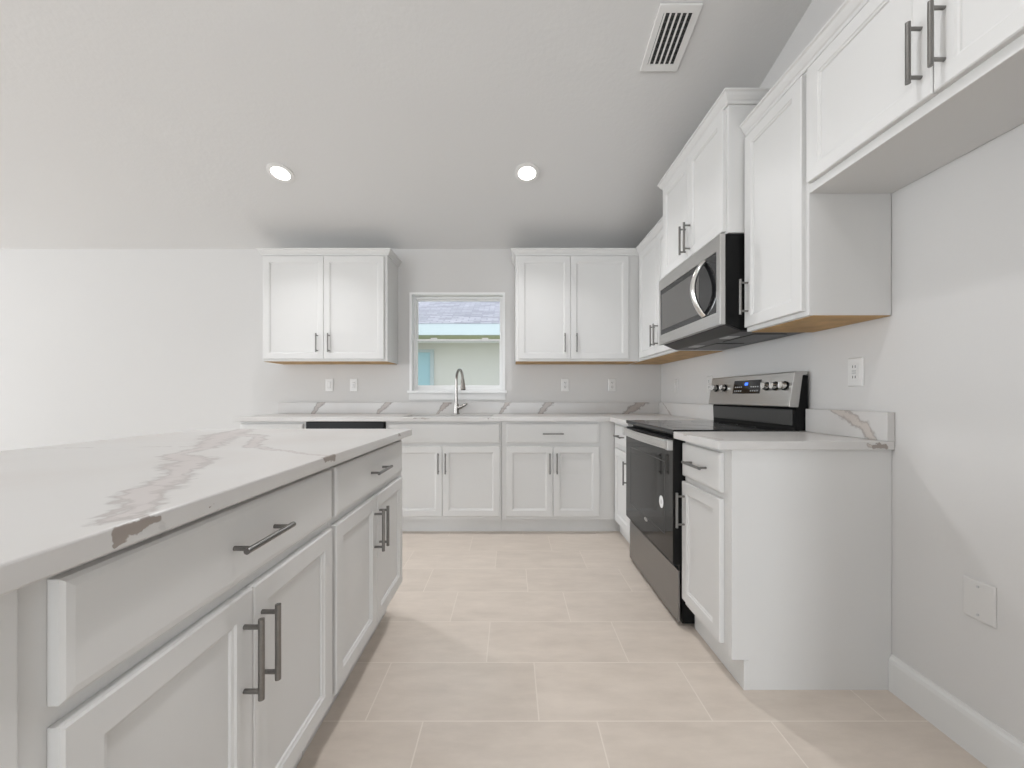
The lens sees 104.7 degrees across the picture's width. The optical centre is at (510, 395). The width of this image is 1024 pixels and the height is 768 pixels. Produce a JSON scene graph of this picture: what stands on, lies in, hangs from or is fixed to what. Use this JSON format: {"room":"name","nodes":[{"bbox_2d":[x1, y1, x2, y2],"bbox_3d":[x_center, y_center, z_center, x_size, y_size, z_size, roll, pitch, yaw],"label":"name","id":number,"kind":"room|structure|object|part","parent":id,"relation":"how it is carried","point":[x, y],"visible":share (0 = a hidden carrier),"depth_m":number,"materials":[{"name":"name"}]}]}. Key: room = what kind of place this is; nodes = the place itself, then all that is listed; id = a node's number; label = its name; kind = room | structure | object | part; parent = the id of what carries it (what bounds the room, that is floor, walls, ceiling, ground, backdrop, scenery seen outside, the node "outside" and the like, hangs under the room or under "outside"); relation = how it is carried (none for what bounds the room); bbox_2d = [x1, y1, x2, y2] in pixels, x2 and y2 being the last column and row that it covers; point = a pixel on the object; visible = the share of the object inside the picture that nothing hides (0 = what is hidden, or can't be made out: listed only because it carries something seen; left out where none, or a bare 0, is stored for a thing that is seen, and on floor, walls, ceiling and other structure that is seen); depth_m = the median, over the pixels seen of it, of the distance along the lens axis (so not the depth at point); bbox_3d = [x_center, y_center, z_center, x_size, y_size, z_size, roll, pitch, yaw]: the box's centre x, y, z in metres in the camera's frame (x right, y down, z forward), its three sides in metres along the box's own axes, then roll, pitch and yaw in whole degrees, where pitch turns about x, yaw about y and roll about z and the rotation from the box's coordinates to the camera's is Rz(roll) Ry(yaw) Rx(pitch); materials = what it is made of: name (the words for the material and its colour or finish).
{"room":"kitchen","nodes":[
{"label":"kitchen","id":0,"kind":"room"},
{"bbox_2d":[0,249,660,511],"bbox_3d":[-4.325,-0.147,3.764,11.749,2.452,0.160,0,0,0],"label":"wall","id":1,"kind":"structure","parent":0,"point":[96,344],"depth_m":3.68,"materials":[{"name":"white paint"}]},
{"bbox_2d":[256,248,401,363],"bbox_3d":[-1.591,-0.773,3.501,1.142,0.959,0.362,0,0,0],"label":"upper cabinet","id":2,"kind":"object","parent":1,"relation":"attached to","point":[321,305],"visible":1,"depth_m":3.37,"materials":[{"name":"white paint"}]},
{"bbox_3d":[-1.852,-0.752,3.369,0.512,0.874,0.018,0,0,0],"label":"door","id":3,"kind":"part","parent":2,"relation":"part of","materials":[{"name":"white paint"}]},
{"bbox_3d":[-1.591,-1.227,3.513,1.142,0.052,0.339,0,0,0],"label":"crown molding","id":4,"kind":"part","parent":2,"relation":"part of","materials":[{"name":"white paint"}]},
{"bbox_3d":[-1.591,-0.296,3.539,1.062,0.005,0.281,0,0,0],"label":"panel","id":5,"kind":"part","parent":2,"relation":"part of","materials":[{"name":"brown wood"}]},
{"bbox_3d":[-1.338,-0.752,3.369,0.512,0.874,0.018,0,0,0],"label":"door","id":6,"kind":"part","parent":2,"relation":"part of","materials":[{"name":"white paint"}]},
{"bbox_2d":[325,379,332,390],"bbox_3d":[-1.693,-0.103,3.677,0.072,0.116,0.013,0,0,0],"label":"light switch","id":7,"kind":"object","parent":1,"relation":"attached to","point":[328,382],"visible":1,"depth_m":3.68,"materials":[{"name":"white plastic"}]},
{"bbox_2d":[350,379,357,390],"bbox_3d":[-1.464,-0.103,3.678,0.072,0.116,0.011,0,0,0],"label":"wall outlet","id":8,"kind":"object","parent":1,"relation":"attached to","point":[353,382],"visible":1,"depth_m":3.68,"materials":[{"name":"white plastic"}]},
{"bbox_2d":[411,294,502,389],"bbox_3d":[-0.501,-0.498,3.757,0.854,0.898,0.154,0,0,0],"label":"window","id":9,"kind":"structure","parent":1,"relation":"in","point":[415,298],"depth_m":3.77,"materials":[{"name":"white plastic"}]},
{"bbox_3d":[-0.501,-0.305,3.786,0.818,0.476,0.026,0,0,0],"label":"sash","id":10,"kind":"part","parent":9,"relation":"part of","materials":[{"name":"white plastic"}]},
{"bbox_3d":[-0.501,-0.721,3.814,0.818,0.416,0.022,0,0,0],"label":"sash","id":11,"kind":"part","parent":9,"relation":"part of","materials":[{"name":"white plastic"}]},
{"bbox_2d":[409,393,504,399],"bbox_3d":[-0.501,0.004,3.678,0.898,0.063,0.012,0,0,0],"label":"trim","id":12,"kind":"structure","parent":1,"relation":"attached to","point":[412,396],"depth_m":3.67,"materials":[{"name":"white paint"}]},
{"bbox_2d":[409,292,504,389],"bbox_3d":[-0.501,-0.507,3.681,0.890,0.916,0.006,0,0,0],"label":"trim","id":13,"kind":"structure","parent":1,"relation":"attached to","point":[410,293],"depth_m":3.68,"materials":[{"name":"white plastic"}]},
{"bbox_2d":[407,390,506,392],"bbox_3d":[-0.501,-0.039,3.714,0.924,0.024,0.112,0,0,0],"label":"trim","id":14,"kind":"structure","parent":1,"relation":"attached to","point":[408,391],"depth_m":3.66,"materials":[{"name":"white plastic"}]},
{"bbox_2d":[278,402,658,413],"bbox_3d":[-0.380,0.112,3.668,3.553,0.106,0.028,0,0,0],"label":"backsplash","id":15,"kind":"structure","parent":1,"relation":"attached to","point":[283,407],"depth_m":3.65,"materials":[{"name":"stone"}]},
{"bbox_2d":[561,379,568,390],"bbox_3d":[0.504,-0.103,3.679,0.072,0.116,0.010,0,0,0],"label":"wall outlet","id":16,"kind":"object","parent":1,"relation":"attached to","point":[564,382],"visible":1,"depth_m":3.68,"materials":[{"name":"white plastic"}]},
{"bbox_2d":[511,248,638,363],"bbox_3d":[0.548,-0.773,3.501,1.092,0.959,0.362,0,0,0],"label":"upper cabinet","id":17,"kind":"object","parent":1,"relation":"attached to","point":[573,305],"visible":0.99,"depth_m":3.37,"materials":[{"name":"white paint"}]},
{"bbox_3d":[0.284,-0.752,3.369,0.441,0.874,0.018,0,0,0],"label":"door","id":18,"kind":"part","parent":17,"relation":"part of","materials":[{"name":"white paint"}]},
{"bbox_3d":[0.456,-0.450,3.341,0.012,0.160,0.041,0,0,0],"label":"handle","id":19,"kind":"part","parent":17,"relation":"part of","materials":[{"name":"silver metal"}]},
{"bbox_3d":[0.548,-1.227,3.513,1.092,0.052,0.339,0,0,0],"label":"crown molding","id":20,"kind":"part","parent":17,"relation":"part of","materials":[{"name":"white paint"}]},
{"bbox_3d":[0.556,-0.450,3.341,0.012,0.160,0.041,0,0,0],"label":"handle","id":21,"kind":"part","parent":17,"relation":"part of","materials":[{"name":"silver metal"}]},
{"bbox_3d":[0.566,-0.296,3.539,1.047,0.005,0.281,0,0,0],"label":"panel","id":22,"kind":"part","parent":17,"relation":"part of","materials":[{"name":"brown wood"}]},
{"bbox_3d":[0.755,-0.752,3.369,0.495,0.874,0.018,0,0,0],"label":"door","id":23,"kind":"part","parent":17,"relation":"part of","materials":[{"name":"white paint"}]},
{"bbox_2d":[608,379,615,390],"bbox_3d":[0.942,-0.103,3.679,0.072,0.116,0.010,0,0,0],"label":"wall outlet","id":24,"kind":"object","parent":1,"relation":"attached to","point":[611,382],"visible":1,"depth_m":3.68,"materials":[{"name":"white plastic"}]},
{"bbox_2d":[0,0,811,248],"bbox_3d":[-4.301,-2.011,-1.053,11.699,1.356,9.794,0,0,0],"label":"ceiling","id":25,"kind":"structure","parent":0,"point":[125,124],"depth_m":2.37,"materials":[{"name":"white paint"}]},
{"bbox_2d":[266,163,294,182],"bbox_3d":[-1.640,-1.587,2.811,0.175,0.049,0.172,0,0,5],"label":"recessed light","id":26,"kind":"object","parent":25,"relation":"in","point":[279,172],"visible":1,"depth_m":2.81,"materials":[{"name":"white"}]},
{"bbox_2d":[515,162,538,182],"bbox_3d":[0.114,-1.587,2.811,0.175,0.049,0.172,0,0,-5],"label":"recessed light","id":27,"kind":"object","parent":25,"relation":"in","point":[527,172],"visible":1,"depth_m":2.81,"materials":[{"name":"white"}]},
{"bbox_2d":[640,3,702,70],"bbox_3d":[0.795,-1.791,1.986,0.200,0.083,0.292,0,0,0],"label":"ceiling vent","id":28,"kind":"object","parent":25,"relation":"in","point":[674,23],"visible":1,"depth_m":1.97,"materials":[{"name":"grey metal"}]},
{"bbox_2d":[296,525,987,767],"bbox_3d":[-4.325,1.139,-1.058,11.749,0.120,9.884,0,0,0],"label":"floor","id":29,"kind":"structure","parent":0,"point":[491,649],"depth_m":1.45,"materials":[{"name":"tile"}]},
{"bbox_2d":[0,468,331,767],"bbox_3d":[-0.825,0.638,0.797,0.670,0.881,0.771,0,0,0],"label":"base cabinet","id":30,"kind":"object","parent":29,"relation":"on","point":[205,641],"depth_m":0.65,"materials":[{"name":"white paint"}]},
{"bbox_3d":[-0.852,0.638,0.424,0.617,0.881,0.024,0,0,0],"label":"island end panel","id":31,"kind":"part","parent":30,"relation":"part of","materials":[{"name":"white wood"}]},
{"bbox_3d":[-0.539,0.650,0.639,0.018,0.514,0.345,0,0,0],"label":"door","id":32,"kind":"part","parent":30,"relation":"part of","materials":[{"name":"white paint"}]},
{"bbox_2d":[0,429,411,595],"bbox_3d":[-1.018,0.181,1.170,1.035,0.032,1.650,0,0,0],"label":"countertop","id":33,"kind":"structure","parent":30,"relation":"on","point":[63,507],"depth_m":0.77,"materials":[{"name":"stone"}]},
{"bbox_3d":[-0.510,0.523,0.785,0.041,0.160,0.012,0,0,0],"label":"handle","id":34,"kind":"part","parent":30,"relation":"part of","materials":[{"name":"silver metal"}]},
{"bbox_3d":[-0.510,0.292,0.821,0.041,0.012,0.160,0,0,0],"label":"handle","id":35,"kind":"part","parent":30,"relation":"part of","materials":[{"name":"silver metal"}]},
{"bbox_3d":[-0.510,0.523,0.841,0.041,0.160,0.012,0,0,0],"label":"handle","id":36,"kind":"part","parent":30,"relation":"part of","materials":[{"name":"silver metal"}]},
{"bbox_3d":[-0.539,0.650,0.995,0.018,0.514,0.361,0,0,0],"label":"door","id":37,"kind":"part","parent":30,"relation":"part of","materials":[{"name":"white paint"}]},
{"bbox_2d":[240,421,309,428],"bbox_3d":[-1.865,0.638,3.359,0.523,0.881,0.644,0,0,0],"label":"base cabinet","id":38,"kind":"object","parent":29,"relation":"on","point":[243,424],"visible":0.02,"depth_m":3.08,"materials":[{"name":"white paint"}]},
{"bbox_3d":[-1.865,0.292,3.086,0.483,0.150,0.018,0,0,0],"label":"drawer","id":39,"kind":"part","parent":38,"relation":"part of","materials":[{"name":"white paint"}]},
{"bbox_2d":[306,421,385,428],"bbox_3d":[-1.292,0.639,3.373,0.610,0.879,0.606,0,0,0],"label":"dishwasher","id":40,"kind":"object","parent":29,"relation":"on","point":[312,424],"visible":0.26,"depth_m":3.07,"materials":[{"name":"black metal"}]},
{"bbox_2d":[302,440,401,754],"bbox_3d":[-0.812,0.638,1.574,0.644,0.881,0.778,0,0,0],"label":"base cabinet","id":41,"kind":"object","parent":29,"relation":"on","point":[365,523],"visible":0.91,"depth_m":1.43,"materials":[{"name":"white paint"}]},
{"bbox_3d":[-0.539,0.650,1.381,0.018,0.514,0.364,0,0,0],"label":"door","id":42,"kind":"part","parent":41,"relation":"part of","materials":[{"name":"white paint"}]},
{"bbox_3d":[-0.539,0.292,1.564,0.018,0.150,0.730,0,0,0],"label":"drawer","id":43,"kind":"part","parent":41,"relation":"part of","materials":[{"name":"white paint"}]},
{"bbox_3d":[-0.510,0.523,1.536,0.041,0.160,0.012,0,0,0],"label":"handle","id":44,"kind":"part","parent":41,"relation":"part of","materials":[{"name":"silver metal"}]},
{"bbox_3d":[-0.510,0.292,1.564,0.041,0.012,0.160,0,0,0],"label":"handle","id":45,"kind":"part","parent":41,"relation":"part of","materials":[{"name":"silver metal"}]},
{"bbox_3d":[-0.510,0.523,1.592,0.041,0.160,0.012,0,0,0],"label":"handle","id":46,"kind":"part","parent":41,"relation":"part of","materials":[{"name":"silver metal"}]},
{"bbox_3d":[-0.539,0.650,1.747,0.018,0.514,0.364,0,0,0],"label":"door","id":47,"kind":"part","parent":41,"relation":"part of","materials":[{"name":"white paint"}]},
{"bbox_2d":[386,421,501,530],"bbox_3d":[-0.528,0.638,3.359,0.904,0.881,0.644,0,0,0],"label":"base cabinet","id":48,"kind":"object","parent":29,"relation":"on","point":[451,473],"visible":0.87,"depth_m":3.09,"materials":[{"name":"white paint"}]},
{"bbox_3d":[-0.746,0.666,3.086,0.417,0.546,0.018,0,0,0],"label":"door","id":49,"kind":"part","parent":48,"relation":"part of","materials":[{"name":"white paint"}]},
{"bbox_3d":[-0.564,0.523,3.058,0.012,0.160,0.041,0,0,0],"label":"handle","id":50,"kind":"part","parent":48,"relation":"part of","materials":[{"name":"silver metal"}]},
{"bbox_3d":[-0.521,0.292,3.086,0.866,0.150,0.018,0,0,0],"label":"false drawer","id":51,"kind":"part","parent":48,"relation":"part of","materials":[{"name":"white paint"}]},
{"bbox_3d":[-0.508,0.523,3.058,0.012,0.160,0.041,0,0,0],"label":"handle","id":52,"kind":"part","parent":48,"relation":"part of","materials":[{"name":"silver metal"}]},
{"bbox_3d":[-0.311,0.666,3.086,0.447,0.546,0.018,0,0,0],"label":"door","id":53,"kind":"part","parent":48,"relation":"part of","materials":[{"name":"white paint"}]},
{"bbox_2d":[232,402,712,425],"bbox_3d":[-0.380,0.128,3.141,3.553,0.138,1.082,0,0,0],"label":"countertop","id":54,"kind":"structure","parent":48,"relation":"on","point":[617,412],"depth_m":3.65,"materials":[{"name":"stone"}]},
{"bbox_2d":[453,368,467,413],"bbox_3d":[-0.432,-0.041,3.530,0.111,0.411,0.228,0,0,-29],"label":"kitchen faucet","id":55,"kind":"object","parent":54,"relation":"on","point":[457,406],"visible":1,"depth_m":3.57,"materials":[{"name":"silver metal"}]},
{"bbox_3d":[-0.459,-0.086,3.515,0.023,0.321,0.190,0,0,-27],"label":"spout","id":56,"kind":"part","parent":55,"relation":"part of","materials":[{"name":"silver metal"}]},
{"bbox_3d":[-0.439,0.092,3.570,0.095,0.063,0.038,0,0,20],"label":"lever","id":57,"kind":"part","parent":55,"relation":"part of","materials":[{"name":"silver metal"}]},
{"bbox_2d":[502,421,618,530],"bbox_3d":[0.395,0.638,3.359,0.940,0.881,0.644,0,0,0],"label":"base cabinet","id":58,"kind":"object","parent":29,"relation":"on","point":[557,475],"visible":0.96,"depth_m":3.09,"materials":[{"name":"white paint"}]},
{"bbox_3d":[0.145,0.666,3.086,0.363,0.546,0.018,0,0,0],"label":"door","id":59,"kind":"part","parent":58,"relation":"part of","materials":[{"name":"white paint"}]},
{"bbox_3d":[0.300,0.523,3.058,0.012,0.160,0.041,0,0,0],"label":"handle","id":60,"kind":"part","parent":58,"relation":"part of","materials":[{"name":"silver metal"}]},
{"bbox_3d":[0.326,0.292,3.086,0.724,0.150,0.018,0,0,0],"label":"drawer","id":61,"kind":"part","parent":58,"relation":"part of","materials":[{"name":"white paint"}]},
{"bbox_3d":[0.326,0.292,3.058,0.160,0.012,0.041,0,0,0],"label":"handle","id":62,"kind":"part","parent":58,"relation":"part of","materials":[{"name":"silver metal"}]},
{"bbox_3d":[0.356,0.523,3.058,0.012,0.160,0.041,0,0,0],"label":"handle","id":63,"kind":"part","parent":58,"relation":"part of","materials":[{"name":"silver metal"}]},
{"bbox_3d":[0.509,0.666,3.086,0.359,0.546,0.018,0,0,0],"label":"door","id":64,"kind":"part","parent":58,"relation":"part of","materials":[{"name":"white paint"}]},
{"bbox_2d":[613,423,629,543],"bbox_3d":[1.074,0.638,2.875,0.644,0.881,0.546,0,0,0],"label":"base cabinet","id":65,"kind":"object","parent":29,"relation":"on","point":[621,518],"visible":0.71,"depth_m":2.88,"materials":[{"name":"white paint"}]},
{"bbox_3d":[0.801,0.292,2.830,0.018,0.150,0.377,0,0,0],"label":"drawer","id":66,"kind":"part","parent":65,"relation":"part of","materials":[{"name":"white paint"}]},
{"bbox_3d":[0.801,0.666,2.830,0.018,0.546,0.377,0,0,0],"label":"door","id":67,"kind":"part","parent":65,"relation":"part of","materials":[{"name":"white paint"}]},
{"bbox_3d":[0.772,0.523,2.670,0.041,0.160,0.012,0,0,0],"label":"handle","id":68,"kind":"part","parent":65,"relation":"part of","materials":[{"name":"silver metal"}]},
{"bbox_2d":[622,371,807,623],"bbox_3d":[1.054,0.481,2.220,0.665,1.195,0.757,0,0,0],"label":"electric range","id":69,"kind":"object","parent":29,"relation":"on","point":[771,402],"visible":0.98,"depth_m":2.05,"materials":[{"name":"black glass"}]},
{"bbox_3d":[0.737,0.230,2.220,0.031,0.046,0.713,0,0,0],"label":"handle","id":70,"kind":"part","parent":69,"relation":"part of","materials":[{"name":"silver metal"}]},
{"bbox_3d":[0.758,0.495,2.220,0.004,0.576,0.749,0,0,0],"label":"door glass","id":71,"kind":"part","parent":69,"relation":"part of","materials":[{"name":"black glass"}]},
{"bbox_3d":[0.781,0.494,2.220,0.045,0.590,0.753,0,0,0],"label":"oven door","id":72,"kind":"part","parent":69,"relation":"part of","materials":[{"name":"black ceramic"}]},
{"bbox_3d":[0.785,0.936,2.220,0.010,0.242,0.749,0,0,0],"label":"drawer","id":73,"kind":"part","parent":69,"relation":"part of","materials":[{"name":"silver metal"}]},
{"bbox_3d":[0.744,0.230,1.859,0.028,0.050,0.028,0,0,0],"label":"handle","id":74,"kind":"part","parent":69,"relation":"part of","materials":[{"name":"silver metal"}]},
{"bbox_2d":[626,420,798,433],"bbox_3d":[1.051,0.168,2.220,0.590,0.022,0.757,0,0,0],"label":"cooktop","id":75,"kind":"object","parent":69,"relation":"in","point":[660,426],"depth_m":2.06,"materials":[{"name":"black glass"}]},
{"bbox_3d":[1.327,0.102,2.220,0.010,0.075,0.717,0,0,0],"label":"vent panel","id":76,"kind":"part","parent":69,"relation":"part of","materials":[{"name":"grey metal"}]},
{"bbox_3d":[1.341,-0.032,2.220,0.087,0.169,0.755,0,0,0],"label":"control panel","id":77,"kind":"part","parent":69,"relation":"part of","materials":[{"name":"silver metal"}]},
{"bbox_2d":[675,441,891,689],"bbox_3d":[1.075,0.638,1.643,0.645,0.881,0.391,0,0,0],"label":"base cabinet","id":78,"kind":"object","parent":29,"relation":"on","point":[787,554],"visible":0.94,"depth_m":1.45,"materials":[{"name":"white paint"}]},
{"bbox_3d":[0.772,0.523,1.805,0.041,0.160,0.012,0,0,0],"label":"handle","id":79,"kind":"part","parent":78,"relation":"part of","materials":[{"name":"silver metal"}]},
{"bbox_3d":[0.772,0.292,1.667,0.041,0.012,0.160,0,0,0],"label":"handle","id":80,"kind":"part","parent":78,"relation":"part of","materials":[{"name":"silver metal"}]},
{"bbox_3d":[0.801,0.292,1.667,0.018,0.150,0.331,0,0,0],"label":"drawer","id":81,"kind":"part","parent":78,"relation":"part of","materials":[{"name":"white paint"}]},
{"bbox_3d":[0.801,0.666,1.667,0.018,0.546,0.331,0,0,0],"label":"door","id":82,"kind":"part","parent":78,"relation":"part of","materials":[{"name":"white paint"}]},
{"bbox_2d":[674,409,894,449],"bbox_3d":[1.076,0.128,1.637,0.642,0.138,0.400,0,0,0],"label":"countertop","id":83,"kind":"structure","parent":78,"relation":"on","point":[826,429],"depth_m":1.50,"materials":[{"name":"stone"}]},
{"bbox_2d":[661,0,1023,742],"bbox_3d":[1.474,-0.745,-1.058,0.150,3.648,9.484,0,0,0],"label":"wall","id":84,"kind":"structure","parent":0,"point":[947,359],"depth_m":1.27,"materials":[{"name":"white paint"}]},
{"bbox_2d":[631,217,722,363],"bbox_3d":[1.216,-0.773,3.140,0.362,0.959,1.082,0,0,0],"label":"upper cabinet","id":85,"kind":"object","parent":84,"relation":"attached to","point":[650,249],"visible":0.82,"depth_m":3.05,"materials":[{"name":"white paint"}]},
{"bbox_3d":[1.084,-0.752,3.123,0.018,0.874,0.392,0,0,0],"label":"door","id":86,"kind":"part","parent":85,"relation":"part of","materials":[{"name":"white paint"}]},
{"bbox_3d":[1.077,-1.227,2.990,0.037,0.052,0.781,0,0,0],"label":"crown molding","id":87,"kind":"part","parent":85,"relation":"part of","materials":[{"name":"white paint"}]},
{"bbox_3d":[1.056,-0.450,2.955,0.041,0.160,0.012,0,0,0],"label":"handle","id":88,"kind":"part","parent":85,"relation":"part of","materials":[{"name":"silver metal"}]},
{"bbox_3d":[1.056,-0.450,2.893,0.041,0.160,0.012,0,0,0],"label":"handle","id":89,"kind":"part","parent":85,"relation":"part of","materials":[{"name":"silver metal"}]},
{"bbox_3d":[1.084,-0.752,2.772,0.018,0.874,0.302,0,0,0],"label":"door","id":90,"kind":"part","parent":85,"relation":"part of","materials":[{"name":"white paint"}]},
{"bbox_3d":[1.254,-0.296,3.140,0.280,0.005,1.074,0,0,0],"label":"panel","id":91,"kind":"part","parent":85,"relation":"part of","materials":[{"name":"brown wood"}]},
{"bbox_2d":[659,402,712,419],"bbox_3d":[1.383,0.112,3.127,0.028,0.106,1.054,0,0,0],"label":"backsplash","id":92,"kind":"structure","parent":84,"relation":"attached to","point":[700,411],"depth_m":3.06,"materials":[{"name":"stone"}]},
{"bbox_2d":[707,376,712,391],"bbox_3d":[1.394,-0.083,2.775,0.010,0.116,0.072,0,0,0],"label":"wall outlet","id":93,"kind":"object","parent":84,"relation":"attached to","point":[709,378],"visible":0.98,"depth_m":2.77,"materials":[{"name":"white plastic"}]},
{"bbox_2d":[657,88,770,277],"bbox_3d":[1.174,-1.081,2.215,0.446,0.644,0.836,0,0,0],"label":"upper cabinet","id":94,"kind":"object","parent":84,"relation":"attached to","point":[703,188],"visible":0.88,"depth_m":1.99,"materials":[{"name":"white paint"}]},
{"bbox_3d":[1.000,-1.055,2.398,0.018,0.568,0.363,0,0,0],"label":"door","id":95,"kind":"part","parent":94,"relation":"part of","materials":[{"name":"white paint"}]},
{"bbox_3d":[0.972,-0.881,2.243,0.041,0.160,0.012,0,0,0],"label":"handle","id":96,"kind":"part","parent":94,"relation":"part of","materials":[{"name":"silver metal"}]},
{"bbox_3d":[0.972,-0.881,2.187,0.041,0.160,0.012,0,0,0],"label":"handle","id":97,"kind":"part","parent":94,"relation":"part of","materials":[{"name":"silver metal"}]},
{"bbox_3d":[1.000,-1.055,2.032,0.018,0.568,0.363,0,0,0],"label":"door","id":98,"kind":"part","parent":94,"relation":"part of","materials":[{"name":"white paint"}]},
{"bbox_3d":[1.185,-1.377,2.215,0.423,0.052,0.836,0,0,0],"label":"crown molding","id":99,"kind":"part","parent":94,"relation":"part of","materials":[{"name":"white paint"}]},
{"bbox_2d":[659,234,804,349],"bbox_3d":[1.152,-0.526,2.216,0.488,0.459,0.757,0,0,0],"label":"microwave","id":100,"kind":"object","parent":94,"relation":"attached to","point":[699,299],"visible":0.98,"depth_m":1.99,"materials":[{"name":"silver metal"}]},
{"bbox_3d":[0.987,-0.540,2.225,0.020,0.294,0.708,0,0,0],"label":"door glass","id":101,"kind":"part","parent":100,"relation":"part of","materials":[{"name":"black"}]},
{"bbox_3d":[0.986,-0.544,2.216,0.027,0.423,0.757,0,0,0],"label":"door","id":102,"kind":"part","parent":100,"relation":"part of","materials":[{"name":"silver metal"}]},
{"bbox_3d":[0.946,-0.541,1.999,0.078,0.289,0.035,0,0,0],"label":"handle","id":103,"kind":"part","parent":100,"relation":"part of","materials":[{"name":"silver metal"}]},
{"bbox_3d":[0.977,-0.540,1.917,0.002,0.265,0.076,0,0,0],"label":"control panel","id":104,"kind":"part","parent":100,"relation":"part of","materials":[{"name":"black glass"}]},
{"bbox_3d":[1.197,-0.318,2.216,0.390,0.034,0.737,0,0,0],"label":"plate","id":105,"kind":"part","parent":100,"relation":"part of","materials":[{"name":"grey metal"}]},
{"bbox_2d":[739,56,890,331],"bbox_3d":[1.216,-0.773,1.641,0.362,0.959,0.381,0,0,0],"label":"upper cabinet","id":106,"kind":"object","parent":84,"relation":"attached to","point":[814,262],"visible":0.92,"depth_m":1.49,"materials":[{"name":"white paint"}]},
{"bbox_3d":[1.056,-0.450,1.793,0.041,0.160,0.012,0,0,0],"label":"handle","id":107,"kind":"part","parent":106,"relation":"part of","materials":[{"name":"silver metal"}]},
{"bbox_3d":[1.077,-1.227,1.641,0.037,0.052,0.381,0,0,0],"label":"crown molding","id":108,"kind":"part","parent":106,"relation":"part of","materials":[{"name":"white paint"}]},
{"bbox_3d":[1.084,-0.752,1.643,0.018,0.874,0.357,0,0,0],"label":"door","id":109,"kind":"part","parent":106,"relation":"part of","materials":[{"name":"white paint"}]},
{"bbox_3d":[1.254,-0.296,1.641,0.281,0.005,0.373,0,0,0],"label":"panel","id":110,"kind":"part","parent":106,"relation":"part of","materials":[{"name":"brown wood"}]},
{"bbox_2d":[806,409,894,440],"bbox_3d":[1.383,0.112,1.637,0.028,0.106,0.400,0,0,0],"label":"backsplash","id":111,"kind":"structure","parent":84,"relation":"attached to","point":[874,425],"depth_m":1.58,"materials":[{"name":"stone"}]},
{"bbox_2d":[848,357,863,386],"bbox_3d":[1.393,-0.097,1.600,0.011,0.116,0.072,0,0,0],"label":"wall outlet","id":112,"kind":"object","parent":84,"relation":"attached to","point":[855,365],"visible":1,"depth_m":1.59,"materials":[{"name":"white plastic"}]},
{"bbox_2d":[851,364,857,379],"bbox_3d":[1.391,-0.097,1.600,0.004,0.066,0.033,0,0,0],"label":"socket","id":113,"kind":"object","parent":112,"relation":"attached to","point":[854,367],"depth_m":1.60,"materials":[{"name":"grey plastic"}]},
{"bbox_2d":[799,0,1023,192],"bbox_3d":[1.216,-0.998,0.993,0.362,0.510,0.914,0,0,0],"label":"upper cabinet","id":114,"kind":"object","parent":84,"relation":"attached to","point":[898,91],"visible":1,"depth_m":1.13,"materials":[{"name":"white paint"}]},
{"bbox_3d":[1.077,-1.227,0.993,0.037,0.052,0.914,0,0,0],"label":"crown molding","id":115,"kind":"part","parent":114,"relation":"part of","materials":[{"name":"white paint"}]},
{"bbox_3d":[1.084,-0.981,1.223,0.018,0.416,0.427,0,0,0],"label":"door","id":116,"kind":"part","parent":114,"relation":"part of","materials":[{"name":"white paint"}]},
{"bbox_3d":[1.056,-0.899,1.036,0.041,0.160,0.012,0,0,0],"label":"handle","id":117,"kind":"part","parent":114,"relation":"part of","materials":[{"name":"silver metal"}]},
{"bbox_3d":[1.056,-0.899,0.980,0.041,0.160,0.012,0,0,0],"label":"handle","id":118,"kind":"part","parent":114,"relation":"part of","materials":[{"name":"silver metal"}]},
{"bbox_3d":[1.084,-0.981,0.780,0.018,0.416,0.453,0,0,0],"label":"door","id":119,"kind":"part","parent":114,"relation":"part of","materials":[{"name":"white paint"}]},
{"bbox_2d":[888,654,1023,767],"bbox_3d":[1.391,1.013,0.985,0.015,0.132,0.928,0,0,0],"label":"baseboard","id":120,"kind":"structure","parent":84,"relation":"attached to","point":[990,744],"depth_m":1.23,"materials":[{"name":"white paint"}]},
{"bbox_2d":[963,575,996,628],"bbox_3d":[1.394,0.611,1.178,0.008,0.118,0.082,0,0,0],"label":"blank plate","id":121,"kind":"object","parent":84,"relation":"attached to","point":[979,598],"visible":1,"depth_m":1.17,"materials":[{"name":"white plastic"}]},
{"label":"outside","id":122,"kind":"structure","parent":0,"visible":0},
{"bbox_3d":[-1.000,1.454,16.942,30.000,0.250,26.116,0,0,0],"label":"ground","id":123,"kind":"structure","parent":122,"visible":0},
{"bbox_2d":[418,302,499,384],"bbox_3d":[-0.500,-0.825,10.240,14.400,4.308,6.620,0,0,0],"label":"neighbor house","id":124,"kind":"structure","parent":123,"relation":"on","point":[438,363],"depth_m":7.55,"materials":[{"name":"white paint"}]},
{"bbox_3d":[-2.085,-0.401,7.538,1.110,0.880,0.012,0,0,0],"label":"pane","id":125,"kind":"part","parent":124,"relation":"part of","materials":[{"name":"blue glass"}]}
]}

